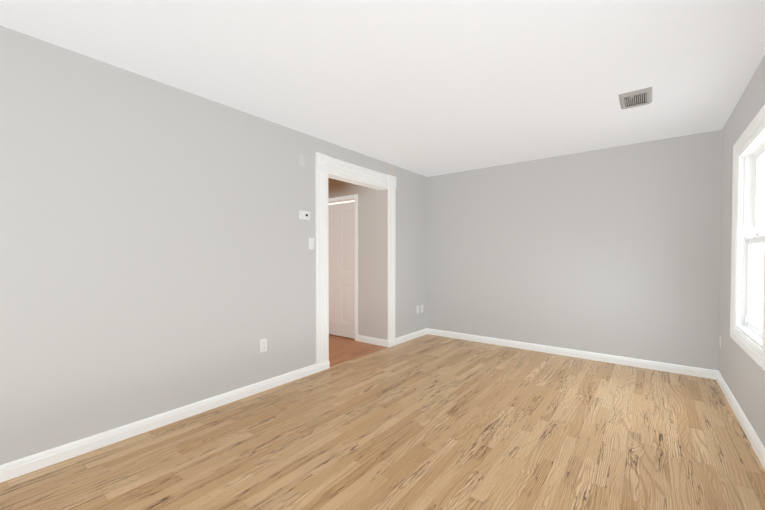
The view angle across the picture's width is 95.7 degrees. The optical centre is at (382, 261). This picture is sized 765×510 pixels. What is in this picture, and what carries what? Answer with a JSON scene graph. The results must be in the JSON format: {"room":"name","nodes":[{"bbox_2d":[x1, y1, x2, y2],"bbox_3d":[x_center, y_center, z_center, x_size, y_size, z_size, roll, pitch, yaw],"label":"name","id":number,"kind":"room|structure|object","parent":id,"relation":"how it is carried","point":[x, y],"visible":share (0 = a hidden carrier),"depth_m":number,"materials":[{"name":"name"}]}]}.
{"room":"empty living room","nodes":[
{"label":"empty living room","id":0,"kind":"room"},
{"bbox_2d":[0,25,427,464],"bbox_3d":[-1.185,-0.058,3.007,0.140,2.400,5.911,1,1,38],"label":"wall","id":1,"kind":"structure","parent":0,"point":[156,255],"depth_m":2.33,"materials":[{"name":"grey paint"}]},
{"bbox_2d":[0,360,329,482],"bbox_3d":[-1.707,1.111,2.222,0.017,0.086,3.721,1,1,38],"label":"baseboard","id":2,"kind":"structure","parent":1,"relation":"attached to","point":[25,465],"depth_m":2.31,"materials":[{"name":"white wood"}]},
{"bbox_2d":[260,338,266,352],"bbox_3d":[-1.053,0.740,3.069,0.008,0.117,0.072,1,1,38],"label":"electrical outlet","id":3,"kind":"object","parent":1,"relation":"attached to","point":[263,345],"visible":1,"depth_m":3.06,"materials":[{"name":"white plastic"}]},
{"bbox_2d":[298,154,304,166],"bbox_3d":[-0.790,-0.987,3.383,0.007,0.117,0.072,1,1,38],"label":"blank plate","id":4,"kind":"object","parent":1,"relation":"attached to","point":[301,159],"visible":1,"depth_m":3.38,"materials":[{"name":"grey plastic"}]},
{"bbox_2d":[299,210,309,220],"bbox_3d":[-0.761,-0.458,3.412,0.028,0.092,0.124,1,1,38],"label":"thermostat","id":5,"kind":"object","parent":1,"relation":"attached to","point":[304,215],"visible":1,"depth_m":3.39,"materials":[{"name":"white plastic"}]},
{"bbox_2d":[309,238,313,248],"bbox_3d":[-0.711,-0.184,3.489,0.018,0.117,0.072,1,1,38],"label":"light switch","id":6,"kind":"object","parent":1,"relation":"attached to","point":[311,243],"visible":1,"depth_m":3.49,"materials":[{"name":"white plastic"}]},
{"bbox_2d":[315,152,395,363],"bbox_3d":[-0.307,0.002,4.126,0.199,2.244,1.388,1,1,38],"label":"door frame","id":7,"kind":"structure","parent":1,"relation":"attached to","point":[326,167],"depth_m":3.66,"materials":[{"name":"white wood"}]},
{"bbox_2d":[384,328,427,346],"bbox_3d":[0.377,1.068,4.919,0.017,0.086,0.982,1,1,38],"label":"baseboard","id":8,"kind":"structure","parent":1,"relation":"attached to","point":[419,333],"depth_m":4.83,"materials":[{"name":"white wood"}]},
{"bbox_2d":[328,164,393,339],"bbox_3d":[-0.887,-0.096,5.355,2.540,2.400,0.120,1,1,38],"label":"wall","id":9,"kind":"structure","parent":0,"point":[373,263],"depth_m":4.70,"materials":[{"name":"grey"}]},
{"bbox_2d":[328,199,354,338],"bbox_3d":[-0.652,0.100,5.114,0.685,1.989,0.078,1,1,38],"label":"bifold door","id":10,"kind":"structure","parent":9,"relation":"in","point":[341,235],"depth_m":5.07,"materials":[{"name":"white wood"}]},
{"bbox_2d":[328,200,354,204],"bbox_3d":[-0.648,-0.866,5.104,0.671,0.016,0.004,1,1,38],"label":"door track","id":11,"kind":"object","parent":10,"relation":"attached to","point":[341,202],"depth_m":5.06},
{"bbox_2d":[328,194,357,340],"bbox_3d":[-0.664,0.080,5.098,0.795,2.057,0.016,1,1,38],"label":"trim","id":12,"kind":"structure","parent":9,"relation":"attached to","point":[355,196],"depth_m":4.87,"materials":[{"name":"white wood"}]},
{"bbox_2d":[357,335,383,345],"bbox_3d":[-0.148,1.072,4.716,0.507,0.086,0.017,1,1,38],"label":"baseboard","id":13,"kind":"structure","parent":9,"relation":"attached to","point":[360,338],"depth_m":4.72,"materials":[{"name":"white wood"}]},
{"bbox_2d":[0,334,764,509],"bbox_3d":[-0.752,1.195,2.786,5.919,0.100,6.058,1,1,38],"label":"floor","id":14,"kind":"structure","parent":0,"point":[429,422],"depth_m":2.17,"materials":[{"name":"brown wood"}]},
{"bbox_2d":[0,0,764,176],"bbox_3d":[-0.752,-1.304,2.746,5.919,0.100,6.058,1,1,38],"label":"ceiling","id":15,"kind":"structure","parent":0,"point":[427,88],"depth_m":2.16,"materials":[{"name":"white paint"}]},
{"bbox_2d":[618,87,651,108],"bbox_3d":[1.939,-1.238,2.655,0.202,0.030,0.308,1,1,38],"label":"ceiling vent","id":16,"kind":"object","parent":15,"relation":"in","point":[636,98],"visible":1,"depth_m":2.62,"materials":[{"name":"grey metal"}]},
{"bbox_2d":[428,130,719,369],"bbox_3d":[1.943,-0.081,4.423,3.360,2.400,0.140,1,1,38],"label":"wall","id":17,"kind":"structure","parent":0,"point":[610,251],"depth_m":3.99,"materials":[{"name":"grey paint"}]},
{"bbox_2d":[428,328,711,378],"bbox_3d":[1.946,1.078,4.339,3.210,0.086,0.017,1,1,38],"label":"baseboard","id":18,"kind":"structure","parent":17,"relation":"attached to","point":[667,367],"depth_m":4.02,"materials":[{"name":"white wood"}]},
{"bbox_2d":[716,55,764,447],"bbox_3d":[1.535,-0.026,1.000,0.140,2.400,6.058,1,1,38],"label":"wall","id":19,"kind":"structure","parent":0,"point":[743,376],"depth_m":2.83,"materials":[{"name":"grey paint"}]},
{"bbox_2d":[712,370,764,469],"bbox_3d":[1.472,1.130,1.066,0.017,0.086,5.778,1,1,38],"label":"baseboard","id":20,"kind":"structure","parent":19,"relation":"attached to","point":[758,447],"depth_m":2.40,"materials":[{"name":"white wood"}]},
{"bbox_2d":[730,104,764,370],"bbox_3d":[2.530,-0.154,2.303,0.160,1.517,1.060,1,1,38],"label":"window","id":21,"kind":"structure","parent":19,"relation":"in","point":[747,317],"depth_m":2.61,"materials":[{"name":"white"}]}
]}

